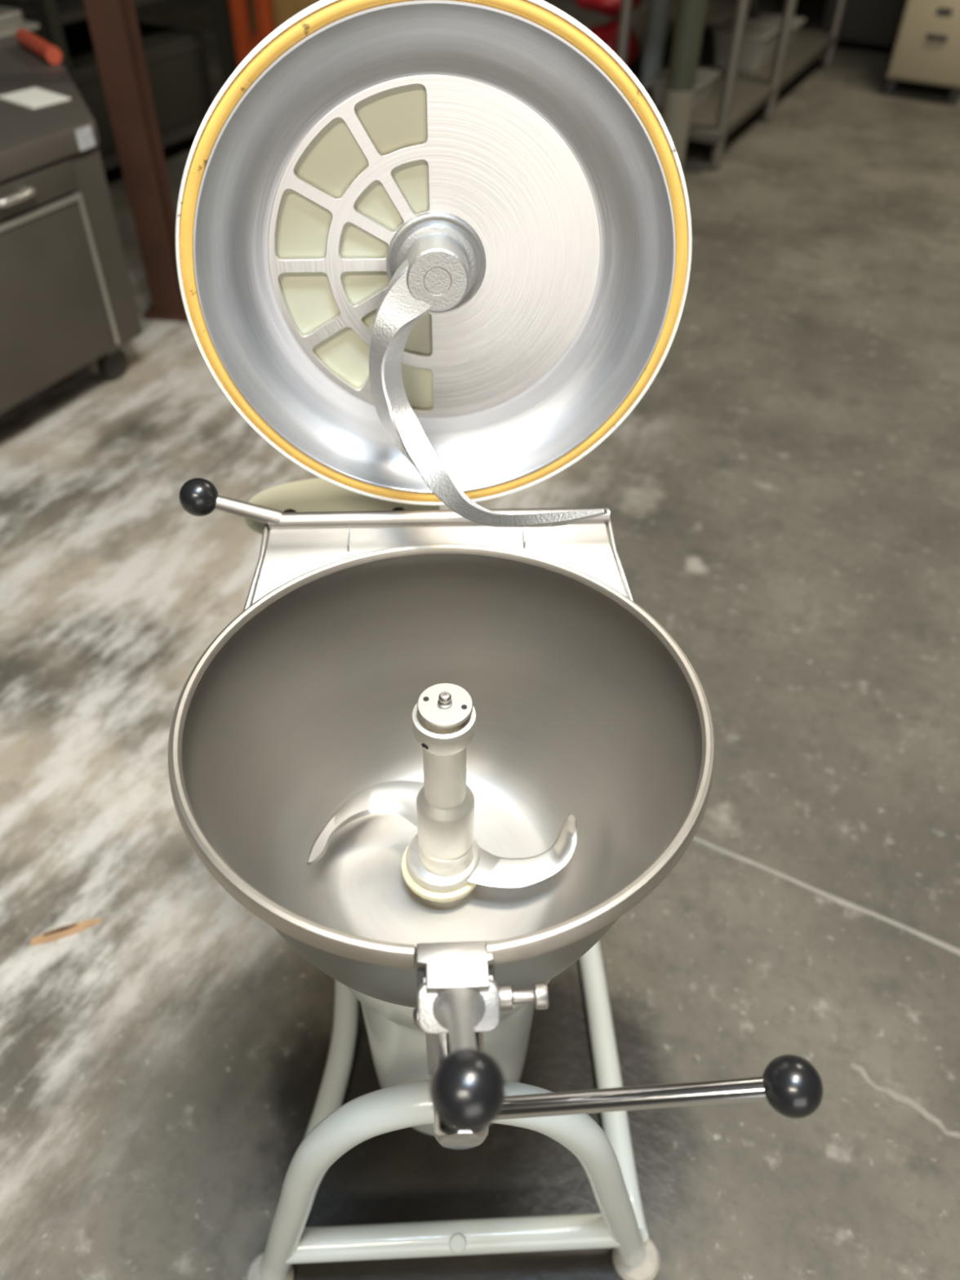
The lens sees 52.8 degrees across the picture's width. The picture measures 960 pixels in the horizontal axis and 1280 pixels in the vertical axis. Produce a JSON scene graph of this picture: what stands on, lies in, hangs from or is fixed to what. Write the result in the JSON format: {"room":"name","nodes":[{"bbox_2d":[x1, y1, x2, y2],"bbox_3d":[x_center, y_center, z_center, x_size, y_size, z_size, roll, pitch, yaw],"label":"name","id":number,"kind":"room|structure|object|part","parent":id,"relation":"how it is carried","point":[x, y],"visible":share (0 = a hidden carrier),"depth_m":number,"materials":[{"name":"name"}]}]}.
{"room":"equipment warehouse","nodes":[
{"label":"equipment warehouse","id":0,"kind":"room"},
{"bbox_2d":[0,0,959,1279],"bbox_3d":[0.242,0.315,1.769,14.000,0.101,15.200,21,47,20],"label":"floor","id":1,"kind":"structure","parent":0,"point":[782,495],"depth_m":1.74,"materials":[{"name":"concrete"}]},
{"bbox_2d":[30,918,104,946],"bbox_3d":[-0.649,0.456,1.524,0.110,0.008,0.020,-15,46,-17],"label":"wood splinter","id":2,"kind":"object","parent":1,"relation":"on","point":[51,935],"visible":1,"depth_m":1.52,"materials":[{"name":"brown wood"}]},
{"bbox_2d":[0,35,142,414],"bbox_3d":[-1.482,-1.174,2.736,1.237,0.679,1.540,21,47,20],"label":"base cabinet","id":3,"kind":"object","parent":1,"relation":"on","point":[68,304],"visible":0.99,"depth_m":2.41,"materials":[{"name":"grey metal"}]},
{"bbox_3d":[-1.063,-1.012,2.214,0.042,0.023,0.113,21,47,20],"label":"handle","id":4,"kind":"part","parent":3,"relation":"part of","materials":[{"name":"metal"}]},
{"bbox_3d":[-1.156,-0.925,2.134,0.012,0.067,0.695,21,47,20],"label":"drawer","id":5,"kind":"part","parent":3,"relation":"part of","materials":[{"name":"metal"}]},
{"bbox_3d":[-1.150,-0.888,2.164,0.007,0.013,0.695,21,47,20],"label":"door trim","id":6,"kind":"part","parent":3,"relation":"part of","materials":[{"name":"metal"}]},
{"bbox_2d":[0,35,99,182],"bbox_3d":[-1.494,-1.405,2.529,1.200,0.060,1.540,21,47,20],"label":"countertop","id":7,"kind":"structure","parent":3,"relation":"on","point":[30,139],"depth_m":2.36,"materials":[{"name":"metal"}]},
{"bbox_2d":[0,5,39,39],"bbox_3d":[-1.545,-1.903,2.971,0.300,0.050,0.240,21,47,20],"label":"metal tray","id":8,"kind":"object","parent":7,"relation":"on","point":[11,20],"visible":1,"depth_m":2.95,"materials":[{"name":"metal"}]},
{"bbox_3d":[-1.544,-1.907,2.967,0.240,0.038,0.180,21,47,20],"label":"tray lid","id":9,"kind":"part","parent":8,"relation":"part of","materials":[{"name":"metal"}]},
{"bbox_2d":[0,87,71,109],"bbox_3d":[-1.133,-1.378,2.460,0.150,0.004,0.110,28,50,26],"label":"paper pad","id":10,"kind":"object","parent":7,"relation":"on","point":[33,98],"visible":1,"depth_m":2.45,"materials":[{"name":"white paper"}]},
{"bbox_2d":[15,28,62,64],"bbox_3d":[-1.260,-1.695,2.762,0.044,0.044,0.260,-27,50,-26],"label":"tube","id":11,"kind":"object","parent":7,"relation":"on","point":[26,38],"visible":1,"depth_m":2.72,"materials":[{"name":"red plastic"}]},
{"bbox_3d":[-1.162,-0.742,2.302,0.012,0.390,0.685,21,47,20],"label":"door","id":12,"kind":"part","parent":3,"relation":"part of","materials":[{"name":"metal"}]},
{"bbox_3d":[-0.991,-0.953,2.520,0.005,0.390,0.012,21,47,20],"label":"door trim","id":13,"kind":"part","parent":3,"relation":"part of","materials":[{"name":"metal"}]},
{"bbox_2d":[0,0,237,170],"bbox_3d":[-1.775,-2.873,3.634,1.150,1.900,0.974,21,47,20],"label":"storage rack","id":14,"kind":"object","parent":1,"relation":"on","point":[50,15],"visible":0.14,"depth_m":3.69,"materials":[{"name":"black metal"}]},
{"bbox_2d":[0,0,34,7],"bbox_3d":[-1.813,-2.777,3.720,0.792,0.399,0.772,21,47,20],"label":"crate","id":15,"kind":"object","parent":14,"relation":"on","point":[20,3],"visible":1,"depth_m":3.49,"materials":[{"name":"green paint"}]},
{"bbox_2d":[61,17,88,33],"bbox_3d":[-2.023,-2.484,4.148,0.492,0.379,0.812,21,47,20],"label":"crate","id":16,"kind":"object","parent":14,"relation":"on","point":[82,24],"visible":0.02,"depth_m":4.11,"materials":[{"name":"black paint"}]},
{"bbox_2d":[0,0,156,24],"bbox_3d":[-1.780,-2.622,3.871,1.100,0.030,0.940,21,47,20],"label":"shelf","id":17,"kind":"object","parent":14,"relation":"attached to","point":[69,11],"depth_m":3.48,"materials":[{"name":"grey paint"}]},
{"bbox_2d":[63,22,213,155],"bbox_3d":[-1.561,-2.282,3.996,0.482,0.309,0.812,21,47,20],"label":"crate","id":18,"kind":"object","parent":14,"relation":"on","point":[176,62],"visible":0.24,"depth_m":3.99,"materials":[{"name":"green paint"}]},
{"bbox_2d":[101,115,204,170],"bbox_3d":[-1.787,-2.260,4.215,1.100,0.030,0.940,21,47,20],"label":"shelf","id":19,"kind":"object","parent":14,"relation":"attached to","point":[110,160],"depth_m":4.06,"materials":[{"name":"grey paint"}]},
{"bbox_2d":[83,0,187,321],"bbox_3d":[-0.959,-2.480,1.784,0.150,3.900,0.150,6,44,5],"label":"steel column","id":20,"kind":"structure","parent":1,"relation":"on","point":[113,25],"depth_m":2.76,"materials":[{"name":"brown metal"}]},
{"bbox_3d":[-0.987,-1.069,3.122,0.150,0.012,0.150,6,44,5],"label":"plate","id":21,"kind":"part","parent":20,"relation":"part of","materials":[{"name":"brown metal"}]},
{"bbox_2d":[228,0,275,66],"bbox_3d":[-0.931,-3.166,3.453,0.180,2.600,0.060,21,47,20],"label":"rack","id":22,"kind":"object","parent":1,"relation":"on","point":[244,45],"visible":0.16,"depth_m":4.01,"materials":[{"name":"metal"}]},
{"bbox_2d":[250,0,319,44],"bbox_3d":[-0.644,-2.709,4.173,0.500,0.954,0.450,21,47,20],"label":"cardboard box","id":23,"kind":"object","parent":1,"relation":"on","point":[283,10],"visible":0.05,"depth_m":4.03,"materials":[{"name":"brown cardboard"}]},
{"bbox_2d":[168,0,822,1279],"bbox_3d":[-0.035,0.154,0.948,0.512,1.258,0.814,-1,44,-3],"label":"mixer","id":24,"kind":"object","parent":1,"relation":"on","point":[432,254],"visible":1,"depth_m":0.91,"materials":[{"name":"silver metal"}]},
{"bbox_3d":[-0.279,-0.142,0.960,0.038,0.038,0.038,-1,44,-3],"label":"ball knob","id":25,"kind":"part","parent":24,"relation":"part of","materials":[{"name":"black plastic"}]},
{"bbox_3d":[-0.236,-0.130,0.969,0.074,0.037,0.017,0,43,-1],"label":"lid lever","id":26,"kind":"part","parent":24,"relation":"part of","materials":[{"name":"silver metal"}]},
{"bbox_3d":[-0.213,0.572,1.374,0.070,0.056,0.540,3,44,2],"label":"floor rail","id":27,"kind":"part","parent":24,"relation":"part of","materials":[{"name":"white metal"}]},
{"bbox_3d":[-0.096,0.173,0.951,0.153,0.004,0.085,-7,44,-8],"label":"blade","id":28,"kind":"part","parent":24,"relation":"part of","materials":[{"name":"metal"}]},
{"bbox_3d":[-0.039,-0.338,0.880,0.447,0.447,0.087,-2,39,-4],"label":"lid","id":29,"kind":"part","parent":24,"relation":"part of","materials":[{"name":"silver metal"}]},
{"bbox_3d":[-0.040,-0.347,0.892,0.305,0.305,0.006,-2,39,-4],"label":"vent plate","id":30,"kind":"part","parent":24,"relation":"part of","materials":[{"name":"metal"}]},
{"bbox_2d":[168,543,715,1008],"bbox_3d":[-0.031,0.155,0.876,0.444,0.258,0.463,-1,44,-3],"label":"bowl","id":31,"kind":"object","parent":24,"relation":"on","point":[417,849],"depth_m":0.94,"materials":[{"name":"silver metal"}]},
{"bbox_3d":[-0.037,0.404,1.126,0.256,0.449,0.256,-1,44,-3],"label":"motor","id":32,"kind":"part","parent":24,"relation":"part of","materials":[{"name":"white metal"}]},
{"bbox_3d":[-0.011,0.231,0.565,0.049,0.127,0.114,-1,44,-3],"label":"lever","id":33,"kind":"part","parent":24,"relation":"part of","materials":[{"name":"metal"}]},
{"bbox_3d":[-0.006,0.223,0.480,0.038,0.038,0.038,-1,44,-3],"label":"ball knob","id":34,"kind":"part","parent":24,"relation":"part of","materials":[{"name":"black plastic"}]},
{"bbox_3d":[-0.006,-0.198,0.829,0.088,0.181,0.279,-23,49,-23],"label":"agitator arm","id":35,"kind":"part","parent":24,"relation":"part of","materials":[{"name":"metal"}]},
{"bbox_3d":[0.022,0.204,0.937,0.149,0.021,0.071,-1,44,-3],"label":"blade","id":36,"kind":"part","parent":24,"relation":"part of","materials":[{"name":"metal"}]},
{"bbox_3d":[0.175,0.564,1.391,0.039,0.055,0.536,-2,44,-3],"label":"floor rail","id":37,"kind":"part","parent":24,"relation":"part of","materials":[{"name":"white metal"}]},
{"bbox_3d":[0.090,0.315,0.664,0.202,0.089,0.015,3,44,2],"label":"tilt handle","id":38,"kind":"part","parent":24,"relation":"part of","materials":[{"name":"silver metal"}]},
{"bbox_3d":[0.203,0.290,0.630,0.038,0.038,0.038,-1,44,-3],"label":"ball knob","id":39,"kind":"part","parent":24,"relation":"part of","materials":[{"name":"black plastic"}]},
{"bbox_2d":[634,71,641,81],"bbox_3d":[0.629,-3.024,5.203,0.460,0.030,0.360,21,47,20],"label":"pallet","id":40,"kind":"object","parent":1,"relation":"on","point":[637,74],"visible":0.04,"depth_m":5.19,"materials":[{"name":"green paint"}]},
{"bbox_2d":[589,17,639,66],"bbox_3d":[0.677,-3.116,5.078,0.262,0.252,0.258,-13,45,-15],"label":"plastic bag","id":41,"kind":"object","parent":40,"relation":"on","point":[607,32],"visible":0.42,"depth_m":4.99,"materials":[{"name":"red plastic"}]},
{"bbox_2d":[575,0,641,17],"bbox_3d":[0.643,-3.282,4.952,0.366,0.154,0.276,21,47,20],"label":"plastic bag","id":42,"kind":"object","parent":41,"relation":"on","point":[611,8],"visible":0.87,"depth_m":4.89,"materials":[{"name":"red plastic"}]},
{"bbox_2d":[640,0,671,88],"bbox_3d":[0.910,-4.269,3.709,0.170,3.900,0.170,-1,44,-3],"label":"pipe","id":43,"kind":"object","parent":1,"relation":"on","point":[658,10],"visible":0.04,"depth_m":4.85,"materials":[{"name":"grey metal"}]},
{"bbox_2d":[662,0,707,168],"bbox_3d":[0.810,-3.322,2.709,0.112,3.900,0.112,21,47,20],"label":"post","id":44,"kind":"object","parent":1,"relation":"on","point":[690,14],"visible":0.64,"depth_m":3.72,"materials":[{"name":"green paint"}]},
{"bbox_2d":[615,0,846,170],"bbox_3d":[1.285,-3.045,4.607,0.580,0.900,2.180,21,47,20],"label":"shelf","id":45,"kind":"object","parent":1,"relation":"on","point":[735,95],"visible":0.56,"depth_m":4.43,"materials":[{"name":"metal"}]},
{"bbox_3d":[0.600,-2.521,4.047,0.050,0.830,0.050,21,47,20],"label":"leg","id":46,"kind":"part","parent":45,"relation":"part of","materials":[{"name":"metal"}]},
{"bbox_2d":[648,66,719,111],"bbox_3d":[0.905,-2.458,4.317,0.233,0.104,0.318,21,47,20],"label":"tub","id":47,"kind":"object","parent":45,"relation":"on","point":[705,78],"visible":0.62,"depth_m":4.28,"materials":[{"name":"grey plastic"}]},
{"bbox_3d":[1.022,-2.360,3.886,0.050,0.830,0.050,21,47,20],"label":"leg","id":48,"kind":"part","parent":45,"relation":"part of","materials":[{"name":"metal"}]},
{"bbox_2d":[711,17,781,71],"bbox_3d":[1.330,-2.971,4.830,0.276,0.154,0.382,21,47,20],"label":"tub","id":49,"kind":"object","parent":45,"relation":"on","point":[760,39],"visible":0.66,"depth_m":4.75,"materials":[{"name":"grey plastic"}]},
{"bbox_3d":[1.538,-3.711,5.321,0.050,0.830,0.050,21,47,20],"label":"leg","id":50,"kind":"part","parent":45,"relation":"part of","materials":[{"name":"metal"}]},
{"bbox_2d":[752,13,806,45],"bbox_3d":[1.576,-3.261,5.185,0.254,0.094,0.318,21,47,20],"label":"tub","id":51,"kind":"object","parent":45,"relation":"on","point":[797,24],"visible":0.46,"depth_m":5.23,"materials":[{"name":"grey plastic"}]},
{"bbox_3d":[1.401,-2.841,4.401,0.050,0.830,0.050,21,47,20],"label":"leg","id":52,"kind":"part","parent":45,"relation":"part of","materials":[{"name":"metal"}]},
{"bbox_3d":[1.960,-3.550,5.161,0.050,0.830,0.050,21,47,20],"label":"leg","id":53,"kind":"part","parent":45,"relation":"part of","materials":[{"name":"metal"}]},
{"bbox_2d":[821,0,906,46],"bbox_3d":[2.362,-4.286,5.211,0.500,1.900,0.530,21,47,20],"label":"locker","id":54,"kind":"object","parent":1,"relation":"on","point":[877,22],"visible":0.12,"depth_m":5.59,"materials":[{"name":"metal"}]},
{"bbox_2d":[884,0,959,106],"bbox_3d":[2.407,-3.427,4.728,0.380,1.320,0.622,21,47,20],"label":"filing cabinet","id":55,"kind":"object","parent":1,"relation":"on","point":[926,49],"visible":1,"depth_m":4.83,"materials":[{"name":"beige metal"}]},
{"bbox_3d":[2.259,-2.980,4.784,0.100,0.020,0.016,21,47,20],"label":"handle","id":56,"kind":"part","parent":55,"relation":"part of","materials":[{"name":"grey paint"}]}
]}

